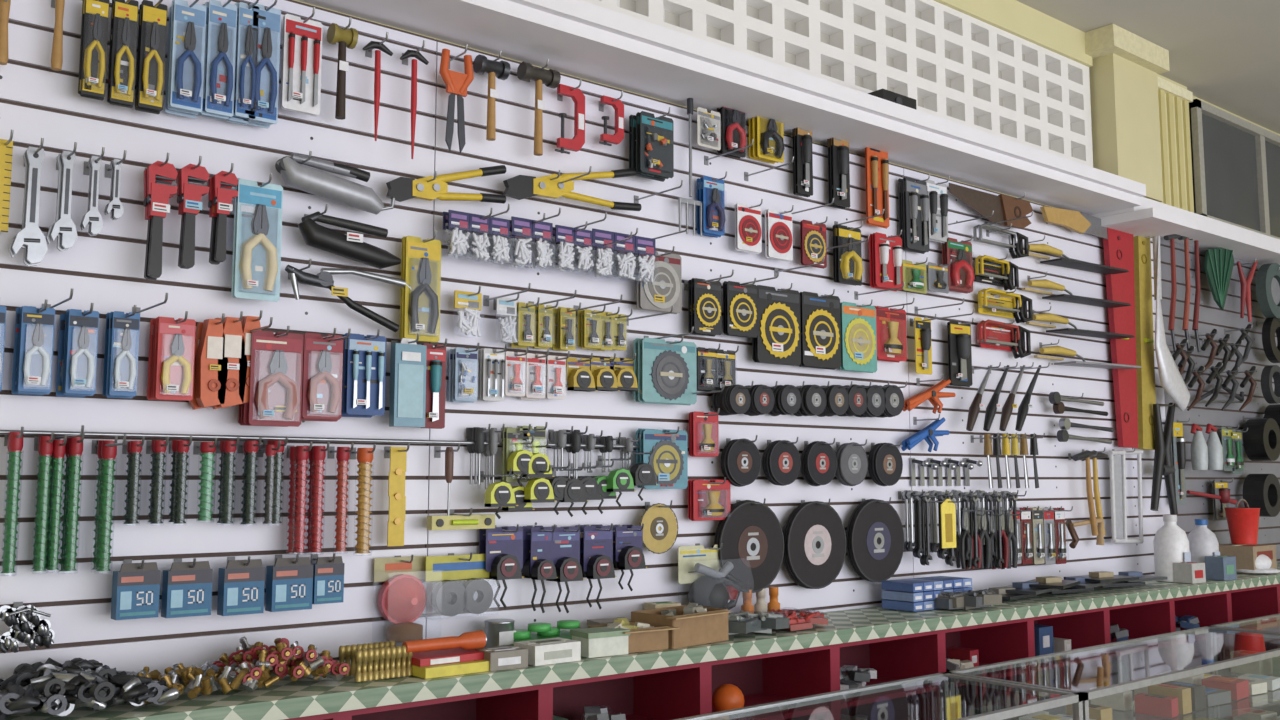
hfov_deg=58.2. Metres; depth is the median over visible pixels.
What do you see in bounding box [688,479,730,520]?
card
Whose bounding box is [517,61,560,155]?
sledgehammer
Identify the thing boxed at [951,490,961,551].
wrench
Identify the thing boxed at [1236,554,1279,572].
hard hat
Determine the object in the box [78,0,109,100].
pack
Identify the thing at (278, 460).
bit
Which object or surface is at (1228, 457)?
pack
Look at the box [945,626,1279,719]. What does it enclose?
glass display case
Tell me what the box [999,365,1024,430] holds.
knife
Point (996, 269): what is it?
card
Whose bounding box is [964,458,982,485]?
wall bracket
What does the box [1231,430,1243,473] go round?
pack
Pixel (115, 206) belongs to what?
wrench
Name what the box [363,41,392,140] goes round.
hammer
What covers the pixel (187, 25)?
pack
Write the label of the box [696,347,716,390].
pack
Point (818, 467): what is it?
disc
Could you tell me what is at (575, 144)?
c-clamp
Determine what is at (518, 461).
tape measure
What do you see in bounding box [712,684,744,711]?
ball
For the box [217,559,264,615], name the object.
box
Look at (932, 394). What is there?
clamp
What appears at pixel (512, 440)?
pack
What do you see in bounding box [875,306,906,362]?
card
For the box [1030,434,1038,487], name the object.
chisel
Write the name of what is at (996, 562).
wrench
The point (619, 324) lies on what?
card
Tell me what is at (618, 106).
c-clamp
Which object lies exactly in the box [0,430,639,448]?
rail
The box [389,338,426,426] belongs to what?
case
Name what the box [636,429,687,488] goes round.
card
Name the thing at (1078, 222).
saw
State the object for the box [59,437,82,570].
bit
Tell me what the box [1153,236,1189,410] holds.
scythe
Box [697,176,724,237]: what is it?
pack
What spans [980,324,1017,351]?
card
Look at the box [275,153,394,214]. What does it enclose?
gun
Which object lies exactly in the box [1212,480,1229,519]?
pack
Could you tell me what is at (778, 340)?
card
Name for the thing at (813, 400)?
stack
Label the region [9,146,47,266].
wrench
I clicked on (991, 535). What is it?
pliers
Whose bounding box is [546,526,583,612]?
pack
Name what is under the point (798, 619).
packets
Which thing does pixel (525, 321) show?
card
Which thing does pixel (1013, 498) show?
wrench
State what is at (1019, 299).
hacksaw
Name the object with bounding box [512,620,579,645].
rolls
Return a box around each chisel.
[984,434,992,487]
[993,434,1001,487]
[1002,434,1010,487]
[1011,434,1019,487]
[1020,434,1028,487]
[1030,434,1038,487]
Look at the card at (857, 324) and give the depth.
4.77 m
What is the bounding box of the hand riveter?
[285,265,412,331]
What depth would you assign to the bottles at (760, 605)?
4.29 m
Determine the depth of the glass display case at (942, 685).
3.24 m
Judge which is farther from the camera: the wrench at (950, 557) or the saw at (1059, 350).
the saw at (1059, 350)
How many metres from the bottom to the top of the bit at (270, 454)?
0.217 m
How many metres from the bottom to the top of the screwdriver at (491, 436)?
0.192 m
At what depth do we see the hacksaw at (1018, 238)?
5.56 m
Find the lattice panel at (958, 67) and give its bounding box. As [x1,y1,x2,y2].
[582,0,1092,166]
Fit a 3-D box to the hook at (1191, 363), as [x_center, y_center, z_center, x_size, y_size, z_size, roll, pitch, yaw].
[3.088,0.046,6.511,0.204,0.267,0.036,5,-8,-39]
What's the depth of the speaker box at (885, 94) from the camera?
4.74 m
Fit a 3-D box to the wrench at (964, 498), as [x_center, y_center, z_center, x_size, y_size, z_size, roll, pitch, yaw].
[1.452,0.741,5.129,0.045,0.304,0.038,5,-8,-39]
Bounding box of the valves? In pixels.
[201,636,349,689]
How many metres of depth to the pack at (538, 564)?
3.67 m
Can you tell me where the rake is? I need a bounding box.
[1204,247,1233,309]
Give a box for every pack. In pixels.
[0,306,6,390]
[11,306,54,395]
[56,309,98,397]
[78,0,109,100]
[102,311,139,398]
[107,0,138,107]
[135,0,166,113]
[147,316,195,400]
[165,0,205,117]
[189,319,227,409]
[198,0,236,119]
[211,317,247,408]
[226,2,258,124]
[231,179,282,301]
[238,330,303,426]
[239,316,260,402]
[244,4,280,127]
[280,14,322,115]
[301,333,342,421]
[341,333,385,417]
[400,236,440,342]
[420,343,445,428]
[425,554,492,615]
[448,347,477,402]
[477,348,504,401]
[479,526,522,607]
[502,427,528,481]
[504,351,525,396]
[520,353,545,400]
[521,426,545,480]
[522,526,557,612]
[544,355,565,398]
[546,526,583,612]
[574,524,616,608]
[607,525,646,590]
[629,111,673,181]
[637,251,681,313]
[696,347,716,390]
[697,107,720,149]
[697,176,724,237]
[708,349,735,390]
[717,106,745,158]
[735,203,761,253]
[749,116,784,163]
[765,209,792,260]
[792,128,812,196]
[800,220,826,268]
[827,138,849,208]
[833,224,862,285]
[865,147,889,228]
[869,232,902,290]
[898,177,928,253]
[902,260,926,293]
[914,317,931,374]
[924,180,947,242]
[928,262,948,293]
[942,237,974,293]
[947,320,971,386]
[1009,507,1021,563]
[1017,507,1032,564]
[1030,507,1044,563]
[1043,508,1055,564]
[1053,508,1066,563]
[1171,420,1186,504]
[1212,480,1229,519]
[1221,427,1234,470]
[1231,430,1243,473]
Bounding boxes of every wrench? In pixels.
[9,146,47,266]
[46,151,77,251]
[80,156,102,235]
[104,159,123,219]
[143,161,177,280]
[177,164,209,268]
[208,171,237,264]
[902,490,915,551]
[913,491,923,557]
[920,493,932,564]
[928,490,939,552]
[937,491,947,558]
[945,492,956,565]
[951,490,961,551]
[961,492,969,559]
[968,493,979,566]
[975,490,985,553]
[984,492,995,560]
[992,493,1003,567]
[1000,491,1009,533]
[1008,492,1017,559]
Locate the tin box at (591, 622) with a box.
[587,617,630,627]
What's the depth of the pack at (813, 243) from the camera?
4.64 m
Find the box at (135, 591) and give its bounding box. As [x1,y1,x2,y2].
[111,562,160,619]
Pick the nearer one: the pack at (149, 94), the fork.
the pack at (149, 94)
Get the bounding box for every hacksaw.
[973,223,1028,258]
[975,255,1018,290]
[977,319,1030,358]
[978,288,1032,322]
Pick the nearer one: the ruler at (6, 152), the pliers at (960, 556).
the ruler at (6, 152)
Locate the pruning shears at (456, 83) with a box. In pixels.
[439,49,473,152]
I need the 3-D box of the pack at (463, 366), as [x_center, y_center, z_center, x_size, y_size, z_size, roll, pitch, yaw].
[-0.543,0.047,3.573,0.081,0.169,0.063,5,-8,-39]
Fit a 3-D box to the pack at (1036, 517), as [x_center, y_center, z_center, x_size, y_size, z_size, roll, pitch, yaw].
[1.901,0.838,5.490,0.090,0.268,0.053,5,-8,-39]
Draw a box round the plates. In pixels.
[988,571,1167,600]
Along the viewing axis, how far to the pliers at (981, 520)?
5.19 m
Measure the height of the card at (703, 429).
0.163 m
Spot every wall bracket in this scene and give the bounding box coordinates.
[910,458,928,485]
[919,463,937,485]
[928,458,946,485]
[937,463,955,485]
[946,458,964,485]
[955,464,973,485]
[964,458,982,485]
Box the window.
[1189,99,1279,238]
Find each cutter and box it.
[386,165,505,203]
[503,168,641,210]
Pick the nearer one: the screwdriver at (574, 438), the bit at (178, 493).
the bit at (178, 493)
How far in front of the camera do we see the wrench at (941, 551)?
5.02 m
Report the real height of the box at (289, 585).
0.141 m
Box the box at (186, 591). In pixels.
[161,561,212,617]
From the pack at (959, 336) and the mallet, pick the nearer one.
the mallet
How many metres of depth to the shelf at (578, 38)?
4.20 m
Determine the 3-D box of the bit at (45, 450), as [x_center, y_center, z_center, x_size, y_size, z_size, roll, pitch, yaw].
[-1.445,0.349,2.782,0.035,0.329,0.063,5,-8,-39]
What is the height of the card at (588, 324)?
0.136 m
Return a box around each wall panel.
[0,0,436,678]
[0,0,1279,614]
[424,39,912,638]
[901,166,1169,590]
[1157,74,1193,212]
[1160,238,1279,562]
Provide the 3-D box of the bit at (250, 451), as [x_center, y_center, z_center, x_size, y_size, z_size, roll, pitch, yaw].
[-1.055,0.333,3.106,0.036,0.228,0.067,4,-7,-31]
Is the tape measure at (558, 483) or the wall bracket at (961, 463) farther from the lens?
the wall bracket at (961, 463)
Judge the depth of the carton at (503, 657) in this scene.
3.21 m
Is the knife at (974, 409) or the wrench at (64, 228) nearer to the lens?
the wrench at (64, 228)
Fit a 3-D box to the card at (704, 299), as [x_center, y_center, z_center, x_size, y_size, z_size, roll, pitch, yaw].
[0.242,-0.194,4.237,0.140,0.206,0.037,5,-8,-39]
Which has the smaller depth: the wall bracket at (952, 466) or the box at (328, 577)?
the box at (328, 577)
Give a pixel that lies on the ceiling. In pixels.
(1226, 53)
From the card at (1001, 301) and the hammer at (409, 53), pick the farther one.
the card at (1001, 301)
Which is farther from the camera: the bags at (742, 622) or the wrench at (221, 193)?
the bags at (742, 622)
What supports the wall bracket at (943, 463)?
attached to the wall panel at (1062, 481)
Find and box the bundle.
[0,605,54,652]
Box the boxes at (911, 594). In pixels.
[881,576,971,611]
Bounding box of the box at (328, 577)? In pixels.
[311,556,344,603]
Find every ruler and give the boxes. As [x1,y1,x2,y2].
[0,139,12,231]
[387,447,406,545]
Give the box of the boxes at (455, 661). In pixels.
[406,647,488,678]
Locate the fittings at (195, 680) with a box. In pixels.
[136,662,278,703]
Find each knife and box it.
[966,365,991,430]
[983,365,1008,430]
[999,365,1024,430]
[1015,365,1040,430]
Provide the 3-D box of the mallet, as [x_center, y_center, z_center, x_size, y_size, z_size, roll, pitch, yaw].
[-0.875,-0.844,3.372,0.072,0.276,0.060,5,-8,-39]
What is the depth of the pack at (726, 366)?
4.26 m
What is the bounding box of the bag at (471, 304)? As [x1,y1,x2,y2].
[454,290,481,336]
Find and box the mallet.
[327,23,357,119]
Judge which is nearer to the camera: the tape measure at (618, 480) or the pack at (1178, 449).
the tape measure at (618, 480)
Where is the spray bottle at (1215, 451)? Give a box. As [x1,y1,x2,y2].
[1206,423,1222,469]
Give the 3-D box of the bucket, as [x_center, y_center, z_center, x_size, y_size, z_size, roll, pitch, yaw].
[3.460,0.926,6.599,0.190,0.256,0.188,5,-8,-39]
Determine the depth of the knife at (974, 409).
5.20 m
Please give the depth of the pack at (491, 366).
3.62 m
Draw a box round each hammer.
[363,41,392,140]
[400,50,428,158]
[473,54,510,140]
[1049,392,1113,443]
[1065,518,1103,548]
[1072,450,1100,535]
[1081,450,1107,534]
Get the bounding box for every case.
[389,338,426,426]
[674,672,1082,719]
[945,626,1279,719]
[1211,613,1279,719]
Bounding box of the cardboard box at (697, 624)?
[631,603,730,648]
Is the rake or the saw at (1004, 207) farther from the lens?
the rake
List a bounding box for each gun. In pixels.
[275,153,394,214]
[298,211,400,268]
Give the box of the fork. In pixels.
[678,98,702,236]
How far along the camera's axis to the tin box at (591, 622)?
3.80 m
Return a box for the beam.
[934,0,1092,66]
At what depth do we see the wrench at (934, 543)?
5.01 m
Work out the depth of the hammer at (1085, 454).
5.76 m
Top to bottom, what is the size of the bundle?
0.112 m
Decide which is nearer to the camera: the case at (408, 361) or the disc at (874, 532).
the case at (408, 361)
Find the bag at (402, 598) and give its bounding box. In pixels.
[373,556,426,641]
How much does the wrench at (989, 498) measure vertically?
0.315 m
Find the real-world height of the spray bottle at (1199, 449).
0.263 m
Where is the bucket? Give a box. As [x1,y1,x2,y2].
[1225,499,1259,544]
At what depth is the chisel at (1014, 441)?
5.39 m
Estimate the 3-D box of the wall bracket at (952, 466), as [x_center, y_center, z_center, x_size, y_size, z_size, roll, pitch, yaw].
[1.365,0.506,5.105,0.028,0.107,0.084,5,-8,-39]
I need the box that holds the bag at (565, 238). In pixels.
[548,225,593,271]
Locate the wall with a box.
[294,0,1279,207]
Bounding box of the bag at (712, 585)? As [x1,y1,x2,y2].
[678,545,742,609]
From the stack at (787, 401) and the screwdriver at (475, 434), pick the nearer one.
the screwdriver at (475, 434)
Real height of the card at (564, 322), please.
0.145 m
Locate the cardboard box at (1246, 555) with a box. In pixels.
[1219,544,1276,573]
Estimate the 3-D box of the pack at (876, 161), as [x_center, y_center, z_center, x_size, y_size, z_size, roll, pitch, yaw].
[1.028,-0.758,4.938,0.147,0.369,0.046,5,-8,-39]
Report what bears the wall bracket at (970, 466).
attached to the wall panel at (1062, 481)
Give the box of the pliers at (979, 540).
[966,512,981,568]
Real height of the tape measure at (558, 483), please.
0.124 m
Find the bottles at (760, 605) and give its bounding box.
[741,587,779,613]
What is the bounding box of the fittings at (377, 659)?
[339,641,412,681]
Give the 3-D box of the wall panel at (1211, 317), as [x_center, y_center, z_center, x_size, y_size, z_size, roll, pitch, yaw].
[3.923,0.803,7.272,2.446,2.900,0.029,5,-8,-39]
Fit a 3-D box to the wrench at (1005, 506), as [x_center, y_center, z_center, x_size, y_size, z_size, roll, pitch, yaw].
[1.706,0.759,5.363,0.047,0.297,0.038,5,-8,-39]
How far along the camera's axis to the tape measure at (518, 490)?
3.60 m
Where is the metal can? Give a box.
[484,619,515,647]
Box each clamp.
[901,417,949,451]
[903,379,954,413]
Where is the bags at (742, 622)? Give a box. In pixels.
[728,610,788,634]
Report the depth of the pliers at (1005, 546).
5.28 m
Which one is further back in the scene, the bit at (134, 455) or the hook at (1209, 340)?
the hook at (1209, 340)
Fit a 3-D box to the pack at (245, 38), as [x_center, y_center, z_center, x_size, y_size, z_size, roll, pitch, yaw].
[-1.094,-0.824,3.180,0.061,0.330,0.082,5,-8,-39]
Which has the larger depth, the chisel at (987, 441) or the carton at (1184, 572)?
the carton at (1184, 572)
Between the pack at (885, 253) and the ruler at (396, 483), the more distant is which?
the pack at (885, 253)
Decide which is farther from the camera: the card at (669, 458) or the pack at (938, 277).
the pack at (938, 277)
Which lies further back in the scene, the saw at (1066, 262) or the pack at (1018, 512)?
the saw at (1066, 262)
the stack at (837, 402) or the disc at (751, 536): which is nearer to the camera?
the disc at (751, 536)
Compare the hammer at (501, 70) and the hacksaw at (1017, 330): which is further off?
the hacksaw at (1017, 330)
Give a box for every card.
[511,302,534,348]
[533,304,552,348]
[552,307,575,350]
[577,309,600,349]
[596,312,612,350]
[612,314,626,350]
[633,337,696,404]
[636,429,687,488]
[688,278,721,336]
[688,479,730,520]
[689,411,718,456]
[723,281,757,337]
[752,285,800,365]
[799,291,840,369]
[840,302,876,372]
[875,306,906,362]
[975,259,1007,285]
[978,293,1013,318]
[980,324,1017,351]
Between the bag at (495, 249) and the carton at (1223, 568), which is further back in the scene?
the carton at (1223, 568)
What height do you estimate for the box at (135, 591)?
0.137 m
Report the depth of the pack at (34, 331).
2.77 m
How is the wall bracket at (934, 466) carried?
attached to the wall panel at (1062, 481)
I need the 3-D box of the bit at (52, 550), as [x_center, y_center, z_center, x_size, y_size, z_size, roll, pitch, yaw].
[-1.426,0.354,2.797,0.060,0.320,0.029,-5,-8,43]
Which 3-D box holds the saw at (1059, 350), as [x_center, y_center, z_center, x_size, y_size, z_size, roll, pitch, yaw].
[2.301,-0.011,5.882,0.840,0.094,0.120,5,-8,-39]
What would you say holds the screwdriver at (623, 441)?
hanging from the rail
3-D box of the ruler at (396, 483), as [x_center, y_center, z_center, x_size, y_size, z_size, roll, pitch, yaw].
[-0.714,0.401,3.380,0.052,0.290,0.014,5,-8,-39]
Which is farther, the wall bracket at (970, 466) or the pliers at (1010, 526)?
the pliers at (1010, 526)
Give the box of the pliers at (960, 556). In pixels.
[954,508,972,568]
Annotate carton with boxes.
[475,645,527,670]
[514,637,580,665]
[570,626,629,657]
[644,601,680,609]
[1173,562,1205,583]
[1205,556,1236,580]
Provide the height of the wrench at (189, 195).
0.278 m
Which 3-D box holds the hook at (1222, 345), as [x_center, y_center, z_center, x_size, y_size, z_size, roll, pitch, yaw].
[3.443,-0.023,6.811,0.224,0.282,0.036,5,-8,-39]
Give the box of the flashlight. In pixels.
[402,630,486,652]
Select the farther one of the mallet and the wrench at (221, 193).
the mallet
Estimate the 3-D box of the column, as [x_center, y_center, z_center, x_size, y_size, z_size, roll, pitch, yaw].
[2.619,-1.307,6.259,0.601,0.849,0.269,5,-8,-39]
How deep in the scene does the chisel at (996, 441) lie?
5.30 m
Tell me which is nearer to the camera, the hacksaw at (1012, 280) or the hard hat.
the hacksaw at (1012, 280)
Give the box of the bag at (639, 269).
[588,228,655,283]
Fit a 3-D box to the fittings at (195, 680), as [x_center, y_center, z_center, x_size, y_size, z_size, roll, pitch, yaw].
[-1.098,0.784,2.828,0.389,0.067,0.287,5,-8,-39]
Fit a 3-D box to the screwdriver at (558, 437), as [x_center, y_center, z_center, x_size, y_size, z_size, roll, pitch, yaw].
[-0.269,0.298,3.788,0.030,0.135,0.071,5,-8,-39]
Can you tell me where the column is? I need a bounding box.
[1085,24,1169,201]
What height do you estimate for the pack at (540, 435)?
0.174 m
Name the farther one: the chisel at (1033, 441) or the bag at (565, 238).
the chisel at (1033, 441)
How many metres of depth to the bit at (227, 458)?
3.05 m
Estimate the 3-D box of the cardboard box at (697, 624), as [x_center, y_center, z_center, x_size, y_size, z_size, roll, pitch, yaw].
[0.135,0.859,3.732,0.219,0.114,0.299,-6,-8,43]
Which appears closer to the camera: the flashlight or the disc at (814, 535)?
the flashlight
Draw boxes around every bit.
[1,432,22,572]
[32,436,52,570]
[45,439,64,569]
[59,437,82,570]
[91,440,116,570]
[124,441,141,523]
[148,440,165,523]
[169,440,188,523]
[197,442,215,520]
[217,441,235,523]
[241,441,257,523]
[263,445,275,523]
[267,440,284,523]
[286,446,308,551]
[306,446,325,551]
[334,447,349,550]
[354,448,373,552]
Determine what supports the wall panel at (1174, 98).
attached to the wall
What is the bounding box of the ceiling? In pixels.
[1016,0,1279,133]
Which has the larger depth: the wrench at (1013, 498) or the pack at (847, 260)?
the wrench at (1013, 498)
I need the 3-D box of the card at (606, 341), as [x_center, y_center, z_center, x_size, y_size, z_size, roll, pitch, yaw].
[-0.121,-0.101,3.937,0.056,0.134,0.063,5,-8,-39]
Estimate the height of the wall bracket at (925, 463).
0.122 m
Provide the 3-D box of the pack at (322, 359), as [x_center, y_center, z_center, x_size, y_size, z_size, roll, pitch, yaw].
[-0.896,0.048,3.222,0.116,0.246,0.095,5,-8,-39]
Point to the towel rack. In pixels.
(1117, 464)
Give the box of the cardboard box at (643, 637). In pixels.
[589,618,678,652]
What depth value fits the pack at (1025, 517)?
5.41 m
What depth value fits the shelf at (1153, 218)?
6.46 m
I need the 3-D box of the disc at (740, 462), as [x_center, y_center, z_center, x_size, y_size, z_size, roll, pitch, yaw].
[0.374,0.382,4.282,0.182,0.179,0.044,5,-8,-39]
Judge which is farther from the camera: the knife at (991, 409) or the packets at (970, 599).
the knife at (991, 409)
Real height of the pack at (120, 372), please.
0.219 m
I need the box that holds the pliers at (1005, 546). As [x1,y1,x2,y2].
[992,508,1008,568]
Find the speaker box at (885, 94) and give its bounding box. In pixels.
[867,89,915,108]
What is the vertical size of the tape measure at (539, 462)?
0.076 m
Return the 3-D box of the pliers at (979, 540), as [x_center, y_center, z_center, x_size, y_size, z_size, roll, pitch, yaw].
[1.488,0.808,5.157,0.087,0.250,0.054,5,-8,-39]
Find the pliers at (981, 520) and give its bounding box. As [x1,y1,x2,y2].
[975,508,990,568]
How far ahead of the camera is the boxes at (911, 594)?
4.67 m
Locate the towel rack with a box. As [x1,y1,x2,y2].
[1108,450,1143,543]
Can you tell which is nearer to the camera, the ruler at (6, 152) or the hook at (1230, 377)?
the ruler at (6, 152)
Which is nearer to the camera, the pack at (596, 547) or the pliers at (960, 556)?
the pack at (596, 547)
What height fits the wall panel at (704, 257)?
2.900 m
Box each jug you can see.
[1153,515,1190,581]
[1187,519,1219,573]
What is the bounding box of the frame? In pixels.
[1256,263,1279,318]
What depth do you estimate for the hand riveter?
3.31 m
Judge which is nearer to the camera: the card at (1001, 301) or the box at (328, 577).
the box at (328, 577)
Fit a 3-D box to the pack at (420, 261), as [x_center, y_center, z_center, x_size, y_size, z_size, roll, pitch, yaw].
[-0.657,-0.215,3.473,0.120,0.316,0.056,5,-8,-39]
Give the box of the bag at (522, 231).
[504,216,552,268]
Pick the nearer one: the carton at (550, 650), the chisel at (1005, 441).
the carton at (550, 650)
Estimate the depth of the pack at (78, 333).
2.83 m
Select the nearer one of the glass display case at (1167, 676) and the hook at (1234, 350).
the glass display case at (1167, 676)
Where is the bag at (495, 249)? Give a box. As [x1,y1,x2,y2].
[443,210,509,263]
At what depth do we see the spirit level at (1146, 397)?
6.33 m
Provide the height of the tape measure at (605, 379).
0.113 m
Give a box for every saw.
[949,183,1032,228]
[1040,206,1107,238]
[1187,385,1243,505]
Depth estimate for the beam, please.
5.79 m
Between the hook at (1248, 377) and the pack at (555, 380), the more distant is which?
the hook at (1248, 377)
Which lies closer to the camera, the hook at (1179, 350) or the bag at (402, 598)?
the bag at (402, 598)
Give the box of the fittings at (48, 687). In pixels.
[0,658,179,719]
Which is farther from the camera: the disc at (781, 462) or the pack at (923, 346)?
the pack at (923, 346)
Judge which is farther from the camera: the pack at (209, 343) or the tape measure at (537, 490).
the tape measure at (537, 490)
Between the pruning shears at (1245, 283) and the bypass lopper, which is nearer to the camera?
the bypass lopper
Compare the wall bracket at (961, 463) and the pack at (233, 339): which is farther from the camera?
the wall bracket at (961, 463)
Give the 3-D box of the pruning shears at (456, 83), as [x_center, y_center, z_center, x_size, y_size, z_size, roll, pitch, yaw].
[-0.579,-0.812,3.623,0.121,0.322,0.030,5,-8,-39]
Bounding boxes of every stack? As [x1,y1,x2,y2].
[711,384,750,415]
[743,384,774,415]
[768,385,800,415]
[793,385,825,415]
[817,385,848,416]
[838,384,867,416]
[855,385,885,417]
[877,385,903,417]
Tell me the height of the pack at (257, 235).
0.330 m
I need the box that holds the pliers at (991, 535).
[983,512,998,568]
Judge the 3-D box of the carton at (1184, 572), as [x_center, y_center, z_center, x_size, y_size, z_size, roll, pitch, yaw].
[2.818,1.089,5.897,0.120,0.102,0.103,4,-7,-33]
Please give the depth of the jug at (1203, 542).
6.17 m
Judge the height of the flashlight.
0.052 m
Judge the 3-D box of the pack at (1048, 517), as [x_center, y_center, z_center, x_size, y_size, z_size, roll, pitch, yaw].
[1.975,0.851,5.549,0.097,0.272,0.053,5,-8,-39]
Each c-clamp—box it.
[555,84,584,153]
[599,95,623,145]
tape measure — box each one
[485,482,517,518]
[502,486,534,510]
[507,450,532,486]
[523,453,553,476]
[524,478,556,502]
[548,476,568,514]
[559,478,586,516]
[566,357,596,391]
[578,477,600,514]
[589,357,619,391]
[594,476,617,513]
[607,469,635,506]
[609,357,639,390]
[630,463,657,500]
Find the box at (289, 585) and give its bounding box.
[265,557,312,611]
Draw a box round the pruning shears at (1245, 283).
[1236,261,1257,321]
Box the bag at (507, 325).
[496,297,517,342]
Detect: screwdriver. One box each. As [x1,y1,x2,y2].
[445,447,453,515]
[467,427,484,484]
[483,428,497,488]
[550,430,566,470]
[565,430,580,478]
[582,434,594,470]
[599,436,612,472]
[620,437,632,469]
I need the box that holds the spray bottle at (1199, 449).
[1190,423,1207,469]
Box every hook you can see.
[1172,339,1187,374]
[1178,346,1194,383]
[1187,366,1204,410]
[1201,329,1217,373]
[1205,362,1222,406]
[1213,334,1230,378]
[1221,366,1238,410]
[1228,340,1242,376]
[1237,324,1252,364]
[1239,366,1256,410]
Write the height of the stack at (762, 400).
0.117 m
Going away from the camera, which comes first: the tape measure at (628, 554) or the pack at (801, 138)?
the tape measure at (628, 554)
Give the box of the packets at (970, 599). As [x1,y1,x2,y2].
[933,589,1001,609]
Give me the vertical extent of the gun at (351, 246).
0.144 m
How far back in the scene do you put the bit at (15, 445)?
2.72 m
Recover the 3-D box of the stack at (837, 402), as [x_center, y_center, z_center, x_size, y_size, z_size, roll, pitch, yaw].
[0.763,0.163,4.609,0.128,0.127,0.098,5,-8,-39]
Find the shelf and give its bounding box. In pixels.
[5,563,1279,719]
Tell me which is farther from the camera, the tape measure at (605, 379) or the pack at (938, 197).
the pack at (938, 197)
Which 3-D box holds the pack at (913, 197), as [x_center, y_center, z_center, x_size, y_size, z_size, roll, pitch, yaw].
[1.227,-0.642,5.107,0.163,0.324,0.075,5,-8,-39]
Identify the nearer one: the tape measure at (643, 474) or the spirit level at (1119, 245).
the tape measure at (643, 474)
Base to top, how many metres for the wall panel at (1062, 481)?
2.900 m
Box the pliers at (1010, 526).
[1002,512,1017,568]
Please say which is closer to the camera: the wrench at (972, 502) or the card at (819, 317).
the card at (819, 317)
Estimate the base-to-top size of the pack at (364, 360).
0.238 m
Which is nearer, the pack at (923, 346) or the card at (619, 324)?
the card at (619, 324)
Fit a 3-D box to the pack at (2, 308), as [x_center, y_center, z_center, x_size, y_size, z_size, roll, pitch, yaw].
[-1.547,-0.026,2.723,0.070,0.210,0.104,5,-8,-39]
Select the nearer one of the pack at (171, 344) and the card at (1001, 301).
the pack at (171, 344)
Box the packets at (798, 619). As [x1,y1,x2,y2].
[757,609,827,630]
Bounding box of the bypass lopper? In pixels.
[1150,403,1177,514]
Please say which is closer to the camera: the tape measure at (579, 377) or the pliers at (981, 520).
the tape measure at (579, 377)
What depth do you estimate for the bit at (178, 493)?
2.98 m
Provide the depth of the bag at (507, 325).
3.67 m
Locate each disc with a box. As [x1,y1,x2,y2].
[714,500,783,592]
[720,438,760,486]
[762,440,800,485]
[783,501,845,588]
[800,441,836,485]
[835,442,867,485]
[846,499,903,581]
[868,443,902,485]
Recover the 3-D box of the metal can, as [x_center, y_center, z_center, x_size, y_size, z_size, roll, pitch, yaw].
[-0.431,0.846,3.525,0.096,0.096,0.096,5,-8,-39]
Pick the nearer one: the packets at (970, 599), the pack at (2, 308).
the pack at (2, 308)
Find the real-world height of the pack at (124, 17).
0.288 m
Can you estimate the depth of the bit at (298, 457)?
3.17 m
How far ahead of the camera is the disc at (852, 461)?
4.65 m
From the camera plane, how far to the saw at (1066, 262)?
5.81 m

